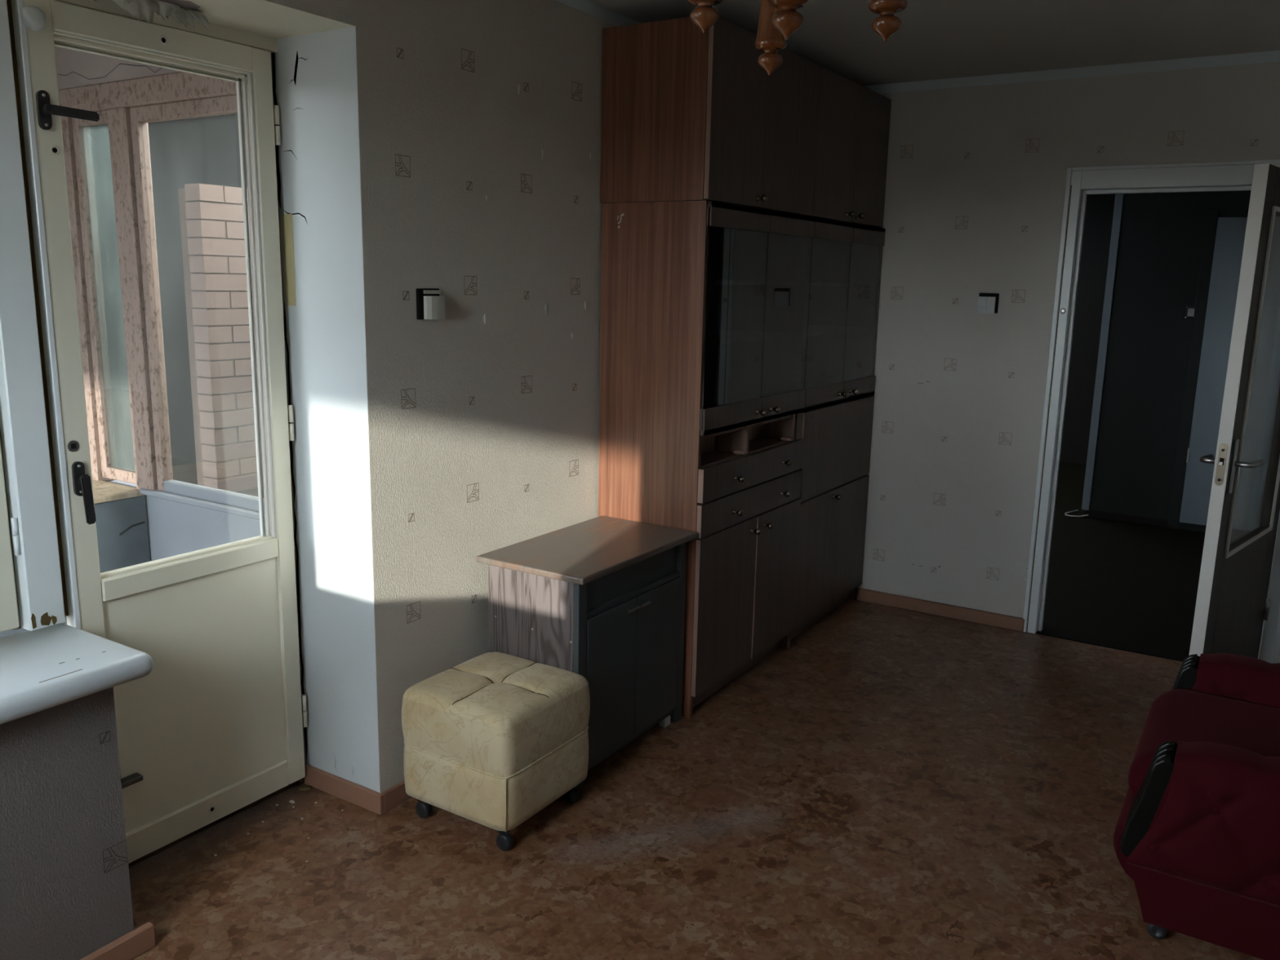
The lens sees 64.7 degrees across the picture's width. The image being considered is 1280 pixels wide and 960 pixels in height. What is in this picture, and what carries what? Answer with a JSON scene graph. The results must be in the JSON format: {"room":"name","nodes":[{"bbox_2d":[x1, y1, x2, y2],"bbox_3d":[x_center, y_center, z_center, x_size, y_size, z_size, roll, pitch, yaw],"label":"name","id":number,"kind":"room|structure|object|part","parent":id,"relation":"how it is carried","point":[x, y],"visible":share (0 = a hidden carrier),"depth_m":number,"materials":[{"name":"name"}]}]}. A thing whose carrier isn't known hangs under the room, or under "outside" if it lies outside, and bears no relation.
{"room":"living room","nodes":[
{"label":"living room","id":0,"kind":"room"},
{"bbox_2d":[80,921,155,959],"bbox_3d":[-1.501,1.179,1.886,0.022,0.060,1.262,8,13,31],"label":"baseboard","id":1,"kind":"structure","parent":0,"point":[140,940],"depth_m":2.35,"materials":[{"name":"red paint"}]},
{"bbox_2d":[54,38,266,561],"bbox_3d":[-1.578,-0.352,3.632,1.498,2.420,0.110,8,13,31],"label":"wall","id":2,"kind":"structure","parent":0,"point":[178,524],"depth_m":3.70,"materials":[{"name":"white paint"}]},
{"bbox_2d":[58,66,264,511],"bbox_3d":[-1.571,-0.646,3.575,1.498,1.490,0.095,8,13,31],"label":"window","id":3,"kind":"structure","parent":2,"relation":"in","point":[127,106],"depth_m":3.74,"materials":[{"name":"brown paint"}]},
{"bbox_3d":[-2.163,-0.687,3.947,0.100,1.400,0.090,8,13,31],"label":"post","id":4,"kind":"part","parent":3,"relation":"part of","materials":[{"name":"pink paint"}]},
{"bbox_3d":[-1.996,-1.328,3.715,0.200,0.045,0.036,8,13,31],"label":"sash rail","id":5,"kind":"part","parent":3,"relation":"part of","materials":[{"name":"pink paint"}]},
{"bbox_3d":[-2.023,-0.019,3.974,0.200,0.045,0.036,8,13,31],"label":"sash rail","id":6,"kind":"part","parent":3,"relation":"part of","materials":[{"name":"pink paint"}]},
{"bbox_3d":[-1.366,-1.236,3.332,0.945,0.050,0.040,8,13,31],"label":"sash rail","id":7,"kind":"part","parent":3,"relation":"part of","materials":[{"name":"pink paint"}]},
{"bbox_3d":[-1.394,0.080,3.593,0.945,0.045,0.040,8,13,31],"label":"sash rail","id":8,"kind":"part","parent":3,"relation":"part of","materials":[{"name":"white paint"}]},
{"bbox_2d":[89,112,247,484],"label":"window","id":9,"kind":"structure","parent":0,"point":[206,150],"depth_m":5.02,"materials":[{"name":"clear glass"}]},
{"bbox_2d":[177,183,263,497],"bbox_3d":[-1.687,-0.339,4.745,0.156,1.956,0.822,8,13,31],"label":"brick wall","id":10,"kind":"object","parent":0,"point":[211,216],"visible":0.26,"depth_m":4.37,"materials":[{"name":"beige brick"}]},
{"bbox_2d":[0,0,618,959],"bbox_3d":[-0.773,-0.295,3.123,0.403,2.500,5.850,8,13,31],"label":"wall","id":11,"kind":"structure","parent":0,"point":[452,147],"depth_m":2.96,"materials":[{"name":"paper"}]},
{"bbox_2d":[0,0,153,724],"bbox_3d":[-1.594,-0.237,1.716,0.450,1.520,1.316,8,13,31],"label":"window","id":12,"kind":"structure","parent":11,"relation":"in","point":[51,663],"depth_m":2.28,"materials":[{"name":"white paint"}]},
{"bbox_3d":[-1.583,0.488,1.826,0.370,0.055,1.288,8,13,31],"label":"sill","id":13,"kind":"part","parent":12,"relation":"part of","materials":[{"name":"grey paint"}]},
{"bbox_2d":[10,0,312,866],"bbox_3d":[-1.231,-0.074,2.706,0.158,2.210,0.699,8,13,31],"label":"door","id":14,"kind":"structure","parent":11,"relation":"in","point":[214,731],"depth_m":2.73,"materials":[{"name":"beige paint"}]},
{"bbox_3d":[-1.339,-0.831,2.269,0.008,0.085,0.027,8,13,31],"label":"handle plate","id":15,"kind":"part","parent":14,"relation":"part of","materials":[{"name":"metal"}]},
{"bbox_3d":[-1.298,-0.835,2.300,0.032,0.023,0.122,8,13,31],"label":"handle lever","id":16,"kind":"part","parent":14,"relation":"part of","materials":[{"name":"metal"}]},
{"bbox_3d":[-1.357,-0.081,2.420,0.002,0.028,0.028,8,13,31],"label":"spindle plate","id":17,"kind":"part","parent":14,"relation":"part of","materials":[{"name":"metal"}]},
{"bbox_3d":[-1.354,-0.003,2.438,0.008,0.085,0.027,8,13,31],"label":"handle plate","id":18,"kind":"part","parent":14,"relation":"part of","materials":[{"name":"metal"}]},
{"bbox_3d":[-1.338,0.046,2.439,0.032,0.122,0.027,8,13,31],"label":"handle lever","id":19,"kind":"part","parent":14,"relation":"part of","materials":[{"name":"metal"}]},
{"bbox_3d":[-1.194,-1.087,2.495,0.045,0.064,0.526,8,13,31],"label":"rail","id":20,"kind":"part","parent":14,"relation":"part of","materials":[{"name":"beige paint"}]},
{"bbox_3d":[-1.221,0.236,2.756,0.048,0.058,0.527,8,13,31],"label":"rail","id":21,"kind":"part","parent":14,"relation":"part of","materials":[{"name":"beige paint"}]},
{"bbox_3d":[-1.230,0.580,2.826,0.027,0.648,0.530,8,13,31],"label":"panel","id":22,"kind":"part","parent":14,"relation":"part of","materials":[{"name":"beige paint"}]},
{"bbox_3d":[-1.237,0.937,2.896,0.045,0.083,0.526,8,13,31],"label":"rail","id":23,"kind":"part","parent":14,"relation":"part of","materials":[{"name":"beige paint"}]},
{"bbox_2d":[304,764,383,814],"bbox_3d":[-0.912,0.948,3.102,0.341,0.064,0.016,8,13,31],"label":"baseboard reveal","id":24,"kind":"structure","parent":11,"relation":"attached to","point":[359,795],"depth_m":3.09,"materials":[{"name":"red paint"}]},
{"bbox_2d":[381,780,412,812],"bbox_3d":[-0.658,0.934,3.198,0.016,0.064,0.421,8,13,31],"label":"baseboard","id":25,"kind":"structure","parent":11,"relation":"attached to","point":[395,795],"depth_m":3.06,"materials":[{"name":"red paint"}]},
{"bbox_2d":[416,288,444,319],"bbox_3d":[-0.606,-0.511,2.932,0.030,0.088,0.094,8,13,31],"label":"light switch","id":26,"kind":"object","parent":11,"relation":"attached to","point":[429,305],"visible":1,"depth_m":2.92,"materials":[{"name":"beige plastic"}]},
{"bbox_2d":[555,0,640,26],"bbox_3d":[0.036,-1.655,3.733,0.003,0.038,2.847,8,13,31],"label":"trim","id":27,"kind":"structure","parent":11,"relation":"attached to","point":[587,6],"depth_m":3.46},
{"bbox_2d":[600,16,819,216],"bbox_3d":[0.301,-1.310,3.778,0.478,0.580,0.879,8,13,31],"label":"upper cabinet","id":28,"kind":"object","parent":11,"relation":"attached to","point":[687,113],"visible":0.89,"depth_m":3.46,"materials":[{"name":"brown wood"}]},
{"bbox_3d":[0.045,-1.247,3.436,0.418,0.580,0.018,8,13,31],"label":"panel","id":29,"kind":"part","parent":28,"relation":"part of","materials":[{"name":"brown wood"}]},
{"bbox_3d":[0.270,-1.038,3.848,0.418,0.018,0.843,8,13,31],"label":"panel","id":30,"kind":"part","parent":28,"relation":"part of","materials":[{"name":"wood"}]},
{"bbox_3d":[0.349,-1.255,3.504,0.018,0.576,0.456,8,13,31],"label":"door","id":31,"kind":"part","parent":28,"relation":"part of","materials":[{"name":"brown wood"}]},
{"bbox_3d":[0.442,-1.020,3.654,0.040,0.027,0.027,8,13,31],"label":"knob","id":32,"kind":"part","parent":28,"relation":"part of","materials":[{"name":"silver metal"}]},
{"bbox_3d":[0.584,-1.322,3.869,0.018,0.576,0.416,8,13,31],"label":"door","id":33,"kind":"part","parent":28,"relation":"part of","materials":[{"name":"brown wood"}]},
{"bbox_2d":[807,65,891,227],"bbox_3d":[0.766,-1.443,4.499,0.478,0.580,0.856,8,13,31],"label":"upper cabinet","id":34,"kind":"object","parent":11,"relation":"attached to","point":[853,124],"visible":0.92,"depth_m":4.35,"materials":[{"name":"brown wood"}]},
{"bbox_3d":[0.817,-1.389,4.231,0.018,0.576,0.445,8,13,31],"label":"door","id":35,"kind":"part","parent":34,"relation":"part of","materials":[{"name":"brown wood"}]},
{"bbox_3d":[0.735,-1.171,4.570,0.418,0.018,0.820,8,13,31],"label":"panel","id":36,"kind":"part","parent":34,"relation":"part of","materials":[{"name":"brown wood"}]},
{"bbox_3d":[0.914,-1.155,4.386,0.040,0.027,0.027,8,13,31],"label":"knob","id":37,"kind":"part","parent":34,"relation":"part of","materials":[{"name":"silver metal"}]},
{"bbox_3d":[0.978,-1.173,4.485,0.040,0.027,0.027,8,13,31],"label":"knob","id":38,"kind":"part","parent":34,"relation":"part of","materials":[{"name":"silver metal"}]},
{"bbox_3d":[1.046,-1.455,4.586,0.018,0.576,0.405,8,13,31],"label":"door","id":39,"kind":"part","parent":34,"relation":"part of","materials":[{"name":"brown wood"}]},
{"bbox_2d":[128,461,1275,959],"bbox_3d":[2.239,0.883,4.440,4.800,0.200,10.800,8,13,31],"label":"floor","id":40,"kind":"structure","parent":0,"point":[886,783],"depth_m":2.95,"materials":[{"name":"brown laminate"}]},
{"bbox_2d":[401,652,590,851],"bbox_3d":[-0.426,0.790,3.033,0.412,0.421,0.420,8,13,31],"label":"ottoman","id":41,"kind":"object","parent":40,"relation":"on","point":[492,740],"visible":1,"depth_m":2.88,"materials":[{"name":"beige leather"}]},
{"bbox_2d":[401,652,590,777],"bbox_3d":[-0.424,0.672,3.009,0.412,0.180,0.420,8,13,31],"label":"cushion","id":42,"kind":"object","parent":41,"relation":"on","point":[489,714],"depth_m":2.88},
{"bbox_2d":[475,515,698,790],"bbox_3d":[-0.165,0.561,3.464,0.422,0.712,0.709,8,13,31],"label":"cabinet","id":43,"kind":"object","parent":40,"relation":"on","point":[601,599],"visible":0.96,"depth_m":3.27,"materials":[{"name":"brown wood"}]},
{"bbox_3d":[-0.345,0.618,3.217,0.338,0.690,0.020,8,13,31],"label":"panel","id":44,"kind":"part","parent":43,"relation":"part of","materials":[{"name":"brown wood"}]},
{"bbox_3d":[-0.098,0.650,3.277,0.020,0.491,0.280,8,13,31],"label":"door","id":45,"kind":"part","parent":43,"relation":"part of","materials":[{"name":"black wood"}]},
{"bbox_3d":[-0.040,0.880,3.452,0.018,0.027,0.566,8,13,31],"label":"rail","id":46,"kind":"part","parent":43,"relation":"part of","materials":[{"name":"black wood"}]},
{"bbox_3d":[-0.018,0.426,3.315,0.020,0.018,0.052,8,13,31],"label":"pull handle","id":47,"kind":"part","parent":43,"relation":"part of","materials":[{"name":"metal"}]},
{"bbox_3d":[0.016,0.416,3.368,0.020,0.018,0.052,8,13,31],"label":"pull handle","id":48,"kind":"part","parent":43,"relation":"part of","materials":[{"name":"metal"}]},
{"bbox_3d":[0.053,0.606,3.511,0.020,0.491,0.280,8,13,31],"label":"door","id":49,"kind":"part","parent":43,"relation":"part of","materials":[{"name":"black wood"}]},
{"bbox_2d":[597,200,814,717],"bbox_3d":[0.285,-0.116,4.009,0.483,1.848,0.881,8,13,31],"label":"tall cabinet","id":50,"kind":"object","parent":40,"relation":"on","point":[702,398],"visible":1,"depth_m":3.73,"materials":[{"name":"brown wood"}]},
{"bbox_3d":[0.029,-0.054,3.667,0.424,1.848,0.018,8,13,31],"label":"panel","id":51,"kind":"part","parent":50,"relation":"part of","materials":[{"name":"brown wood"}]},
{"bbox_3d":[0.084,-0.177,4.128,0.006,1.743,0.844,8,13,31],"label":"panel","id":52,"kind":"part","parent":50,"relation":"part of","materials":[{"name":"brown wood"}]},
{"bbox_3d":[0.325,0.469,3.841,0.018,0.594,0.461,8,13,31],"label":"door","id":53,"kind":"part","parent":50,"relation":"part of","materials":[{"name":"brown wood"}]},
{"bbox_3d":[0.340,-0.235,3.702,0.018,0.094,0.460,8,13,31],"label":"rail","id":54,"kind":"part","parent":50,"relation":"part of","materials":[{"name":"brown wood"}]},
{"bbox_3d":[0.366,0.121,3.772,0.040,0.027,0.027,8,13,31],"label":"knob","id":55,"kind":"part","parent":50,"relation":"part of","materials":[{"name":"silver metal"}]},
{"bbox_3d":[0.354,-0.926,3.564,0.018,0.080,0.460,8,13,31],"label":"rail","id":56,"kind":"part","parent":50,"relation":"part of","materials":[{"name":"brown wood"}]},
{"bbox_3d":[0.369,-0.004,3.747,0.040,0.027,0.027,8,13,31],"label":"knob","id":57,"kind":"part","parent":50,"relation":"part of","materials":[{"name":"silver metal"}]},
{"bbox_2d":[701,404,790,439],"bbox_3d":[0.263,-0.239,4.001,0.414,0.016,0.844,8,13,31],"label":"shelf","id":58,"kind":"object","parent":50,"relation":"attached to","point":[745,429],"depth_m":3.84,"materials":[{"name":"brown wood"}]},
{"bbox_3d":[0.444,0.081,3.943,0.019,0.120,0.877,8,13,31],"label":"drawer","id":59,"kind":"part","parent":50,"relation":"part of","materials":[{"name":"brown wood"}]},
{"bbox_2d":[704,329,795,345],"bbox_3d":[0.259,-0.559,3.944,0.388,0.016,0.844,8,13,31],"label":"shelf","id":60,"kind":"object","parent":50,"relation":"attached to","point":[711,336],"depth_m":4.04,"materials":[{"name":"glass"}]},
{"bbox_3d":[0.448,-0.045,3.917,0.022,0.123,0.877,8,13,31],"label":"drawer","id":61,"kind":"part","parent":50,"relation":"part of","materials":[{"name":"brown wood"}]},
{"bbox_2d":[706,280,799,285],"bbox_3d":[0.263,-0.765,3.903,0.388,0.016,0.844,8,13,31],"label":"shelf","id":62,"kind":"object","parent":50,"relation":"attached to","point":[708,282],"depth_m":3.88,"materials":[{"name":"glass"}]},
{"bbox_3d":[0.449,0.200,3.925,0.040,0.027,0.027,8,13,31],"label":"knob","id":63,"kind":"part","parent":50,"relation":"part of","materials":[{"name":"silver metal"}]},
{"bbox_3d":[0.491,-0.186,4.383,0.424,1.848,0.018,8,13,31],"label":"panel","id":64,"kind":"part","parent":50,"relation":"part of","materials":[{"name":"brown wood"}]},
{"bbox_3d":[0.462,-0.256,3.838,0.040,0.027,0.027,8,13,31],"label":"knob","id":65,"kind":"part","parent":50,"relation":"part of","materials":[{"name":"silver metal"}]},
{"bbox_3d":[0.512,0.182,4.022,0.040,0.027,0.027,8,13,31],"label":"knob","id":66,"kind":"part","parent":50,"relation":"part of","materials":[{"name":"silver metal"}]},
{"bbox_3d":[0.527,-0.275,3.940,0.040,0.027,0.027,8,13,31],"label":"knob","id":67,"kind":"part","parent":50,"relation":"part of","materials":[{"name":"silver metal"}]},
{"bbox_3d":[0.562,0.402,4.206,0.022,0.594,0.413,8,13,31],"label":"door","id":68,"kind":"part","parent":50,"relation":"part of","materials":[{"name":"brown wood"}]},
{"bbox_3d":[0.575,-0.302,4.067,0.018,0.094,0.412,8,13,31],"label":"rail","id":69,"kind":"part","parent":50,"relation":"part of","materials":[{"name":"brown wood"}]},
{"bbox_3d":[0.594,0.056,4.125,0.040,0.027,0.027,8,13,31],"label":"knob","id":70,"kind":"part","parent":50,"relation":"part of","materials":[{"name":"silver metal"}]},
{"bbox_3d":[0.597,-0.070,4.100,0.040,0.027,0.027,8,13,31],"label":"knob","id":71,"kind":"part","parent":50,"relation":"part of","materials":[{"name":"silver metal"}]},
{"bbox_3d":[0.590,-0.994,3.930,0.018,0.080,0.412,8,13,31],"label":"rail","id":72,"kind":"part","parent":50,"relation":"part of","materials":[{"name":"brown wood"}]},
{"bbox_2d":[788,217,885,648],"bbox_3d":[0.750,-0.250,4.731,0.483,1.848,0.854,8,13,31],"label":"tall cabinet","id":73,"kind":"object","parent":40,"relation":"on","point":[838,382],"visible":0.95,"depth_m":4.80,"materials":[{"name":"brown wood"}]},
{"bbox_3d":[0.501,-0.189,4.399,0.424,1.848,0.018,8,13,31],"label":"panel","id":74,"kind":"part","parent":73,"relation":"part of","materials":[{"name":"brown wood"}]},
{"bbox_3d":[0.790,0.349,4.566,0.018,0.567,0.436,8,13,31],"label":"door","id":75,"kind":"part","parent":73,"relation":"part of","materials":[{"name":"brown wood"}]},
{"bbox_3d":[0.805,-0.368,4.423,0.018,0.094,0.434,8,13,31],"label":"rail","id":76,"kind":"part","parent":73,"relation":"part of","materials":[{"name":"brown wood"}]},
{"bbox_3d":[0.819,-1.060,4.286,0.018,0.080,0.434,8,13,31],"label":"rail","id":77,"kind":"part","parent":73,"relation":"part of","materials":[{"name":"brown wood"}]},
{"bbox_3d":[0.902,0.077,4.629,0.040,0.027,0.027,8,13,31],"label":"knob","id":78,"kind":"part","parent":73,"relation":"part of","materials":[{"name":"silver metal"}]},
{"bbox_2d":[806,324,867,336],"bbox_3d":[0.724,-0.692,4.666,0.388,0.016,0.818,8,13,31],"label":"shelf","id":79,"kind":"object","parent":73,"relation":"attached to","point":[811,330],"depth_m":4.78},
{"bbox_2d":[808,282,871,287],"bbox_3d":[0.729,-0.898,4.625,0.388,0.016,0.818,8,13,31],"label":"shelf","id":80,"kind":"object","parent":73,"relation":"attached to","point":[811,284],"depth_m":4.62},
{"bbox_3d":[0.949,-0.318,5.094,0.424,1.848,0.018,8,13,31],"label":"panel","id":81,"kind":"part","parent":73,"relation":"part of","materials":[{"name":"brown wood"}]},
{"bbox_3d":[0.912,-0.385,4.537,0.040,0.027,0.027,8,13,31],"label":"knob","id":82,"kind":"part","parent":73,"relation":"part of","materials":[{"name":"silver metal"}]},
{"bbox_3d":[1.019,0.283,4.920,0.018,0.567,0.413,8,13,31],"label":"door","id":83,"kind":"part","parent":73,"relation":"part of","materials":[{"name":"brown wood"}]},
{"bbox_3d":[0.985,-0.406,4.651,0.040,0.027,0.027,8,13,31],"label":"knob","id":84,"kind":"part","parent":73,"relation":"part of","materials":[{"name":"silver metal"}]},
{"bbox_3d":[1.034,-0.434,4.778,0.018,0.094,0.412,8,13,31],"label":"rail","id":85,"kind":"part","parent":73,"relation":"part of","materials":[{"name":"brown wood"}]},
{"bbox_3d":[1.048,-1.125,4.641,0.018,0.080,0.412,8,13,31],"label":"rail","id":86,"kind":"part","parent":73,"relation":"part of","materials":[{"name":"brown wood"}]},
{"bbox_2d":[1064,509,1088,517],"bbox_3d":[3.102,0.230,7.242,0.147,0.025,0.228,2,11,5],"label":"cable","id":87,"kind":"object","parent":40,"relation":"on","point":[1065,514],"visible":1,"depth_m":7.17,"materials":[{"name":"white plastic"}]},
{"bbox_2d":[1113,653,1279,959],"bbox_3d":[1.798,0.670,2.589,0.945,0.920,0.931,8,13,31],"label":"armchair","id":88,"kind":"object","parent":40,"relation":"on","point":[1197,834],"visible":1,"depth_m":2.43,"materials":[{"name":"red fabric"}]},
{"bbox_3d":[1.272,0.795,2.512,0.090,0.272,0.126,8,13,31],"label":"arm","id":89,"kind":"part","parent":88,"relation":"part of","materials":[{"name":"black wood"}]},
{"bbox_3d":[1.663,0.683,3.118,0.090,0.272,0.126,8,13,31],"label":"arm","id":90,"kind":"part","parent":88,"relation":"part of","materials":[{"name":"black wood"}]},
{"bbox_3d":[1.603,0.828,2.301,0.854,0.324,0.196,8,13,31],"label":"arm","id":91,"kind":"part","parent":88,"relation":"part of","materials":[{"name":"red fabric"}]},
{"bbox_2d":[1128,687,1279,799],"bbox_3d":[1.701,0.779,2.672,0.688,0.173,0.576,8,13,31],"label":"seat cushion","id":92,"kind":"object","parent":88,"relation":"on","point":[1250,722],"depth_m":2.78,"materials":[{"name":"red fabric"}]},
{"bbox_3d":[1.604,1.059,2.347,0.845,0.145,0.134,8,13,31],"label":"panel","id":93,"kind":"part","parent":88,"relation":"part of","materials":[{"name":"red fabric"}]},
{"bbox_3d":[1.997,0.715,2.912,0.854,0.324,0.196,8,13,31],"label":"arm","id":94,"kind":"part","parent":88,"relation":"part of","materials":[{"name":"red fabric"}]},
{"bbox_2d":[586,0,1279,85],"bbox_3d":[2.366,-1.773,3.836,4.600,0.250,10.850,8,13,31],"label":"ceiling","id":95,"kind":"structure","parent":0,"point":[935,39],"depth_m":3.68,"materials":[{"name":"white paint"}]},
{"bbox_2d":[688,0,907,75],"bbox_3d":[0.334,-1.096,2.010,0.478,0.450,0.552,8,13,31],"label":"chandelier","id":96,"kind":"object","parent":95,"relation":"hanging from","point":[778,19],"visible":1,"depth_m":2.04,"materials":[{"name":"orange wood"}]},
{"bbox_3d":[0.301,-1.038,2.181,0.024,0.064,0.233,1,11,-1],"label":"arm","id":97,"kind":"part","parent":96,"relation":"part of","materials":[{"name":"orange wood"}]},
{"bbox_2d":[857,62,1279,662],"bbox_3d":[2.410,-0.449,4.235,4.620,2.500,0.167,8,13,31],"label":"wall","id":98,"kind":"structure","parent":0,"point":[975,180],"depth_m":4.64,"materials":[{"name":"paper"}]},
{"bbox_2d":[857,587,1024,631],"bbox_3d":[1.454,0.631,4.949,0.822,0.064,0.016,8,13,31],"label":"baseboard","id":99,"kind":"structure","parent":98,"relation":"attached to","point":[996,620],"depth_m":4.93,"materials":[{"name":"brown wood"}]},
{"bbox_2d":[977,293,999,313],"bbox_3d":[1.582,-0.804,4.594,0.087,0.090,0.028,8,13,31],"label":"light switch","id":100,"kind":"object","parent":98,"relation":"attached to","point":[988,303],"visible":1,"depth_m":4.59,"materials":[{"name":"white plastic"}]},
{"bbox_2d":[862,49,1279,93],"bbox_3d":[2.066,-1.689,4.133,2.997,0.042,0.003,8,13,31],"label":"trim","id":101,"kind":"structure","parent":98,"relation":"attached to","point":[1269,56],"depth_m":4.25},
{"bbox_2d":[1022,159,1279,663],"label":"door","id":102,"kind":"structure","parent":98,"relation":"in","point":[1233,602],"depth_m":4.02,"materials":[{"name":"white paint"}]},
{"bbox_3d":[1.824,-0.315,4.538,0.019,2.094,0.012,8,13,31],"label":"architrave","id":103,"kind":"part","parent":102,"relation":"part of","materials":[{"name":"white paint"}]},
{"bbox_3d":[2.264,-1.274,4.077,0.973,0.014,0.012,8,13,31],"label":"architrave","id":104,"kind":"part","parent":102,"relation":"part of","materials":[{"name":"white paint"}]},
{"bbox_3d":[2.025,-0.074,3.568,0.068,0.021,0.120,12,15,43],"label":"lever handle","id":105,"kind":"part","parent":102,"relation":"part of","materials":[{"name":"metal"}]},
{"bbox_3d":[1.986,-0.052,3.451,0.026,0.145,0.003,12,15,43],"label":"lock plate","id":106,"kind":"part","parent":102,"relation":"part of","materials":[{"name":"metal"}]},
{"bbox_3d":[2.046,-0.047,3.480,0.006,0.190,0.030,12,15,43],"label":"handle plate","id":107,"kind":"part","parent":102,"relation":"part of","materials":[{"name":"metal"}]},
{"bbox_3d":[2.276,0.549,3.890,0.042,0.648,0.639,12,15,43],"label":"rail","id":108,"kind":"part","parent":102,"relation":"part of","materials":[{"name":"wood"}]},
{"bbox_3d":[2.103,-0.057,3.493,0.068,0.021,0.120,12,15,43],"label":"lever handle","id":109,"kind":"part","parent":102,"relation":"part of","materials":[{"name":"metal"}]},
{"bbox_3d":[2.662,-0.194,4.020,0.021,2.094,0.012,8,13,31],"label":"architrave","id":110,"kind":"part","parent":102,"relation":"part of","materials":[{"name":"white paint"}]},
{"bbox_3d":[2.309,-1.012,3.580,0.042,0.130,0.639,12,15,43],"label":"rail","id":111,"kind":"part","parent":102,"relation":"part of","materials":[{"name":"white wood"}]},
{"bbox_2d":[1059,194,1115,464],"bbox_3d":[3.739,-0.863,6.460,4.800,2.500,5.100,8,13,31],"label":"wall","id":112,"kind":"structure","parent":0,"point":[1100,208],"depth_m":9.12,"materials":[{"name":"paint"}]},
{"bbox_2d":[1081,191,1279,538],"bbox_3d":[5.115,-0.958,7.083,3.150,2.500,2.364,8,13,31],"label":"wall","id":113,"kind":"structure","parent":0,"point":[1157,240],"depth_m":6.80,"materials":[{"name":"paint"}]},
{"bbox_3d":[3.412,0.271,6.995,0.565,0.055,0.012,8,13,31],"label":"skirting","id":114,"kind":"part","parent":113,"relation":"part of","materials":[{"name":"paint"}]},
{"bbox_2d":[1184,306,1195,318],"bbox_3d":[3.612,-1.096,6.611,0.076,0.076,0.014,8,13,31],"label":"light switch","id":115,"kind":"object","parent":113,"relation":"attached to","point":[1189,311],"visible":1,"depth_m":6.61,"materials":[{"name":"paint"}]},
{"bbox_2d":[1167,208,1279,533],"bbox_3d":[3.971,-0.653,6.453,0.850,2.100,0.030,8,13,31],"label":"door","id":116,"kind":"structure","parent":113,"relation":"in","point":[1230,232],"depth_m":6.55,"materials":[{"name":"paint"}]},
{"bbox_3d":[-2.210,1.112,2.998,1.548,0.230,5.430,8,13,31],"label":"floor","id":117,"kind":"structure","parent":0,"visible":0},
{"bbox_2d":[0,480,150,637],"bbox_3d":[-2.467,0.514,3.399,0.367,0.775,1.546,8,13,31],"label":"chest","id":118,"kind":"object","parent":117,"relation":"on","point":[120,510],"visible":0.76,"depth_m":3.82,"materials":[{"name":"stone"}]}
]}

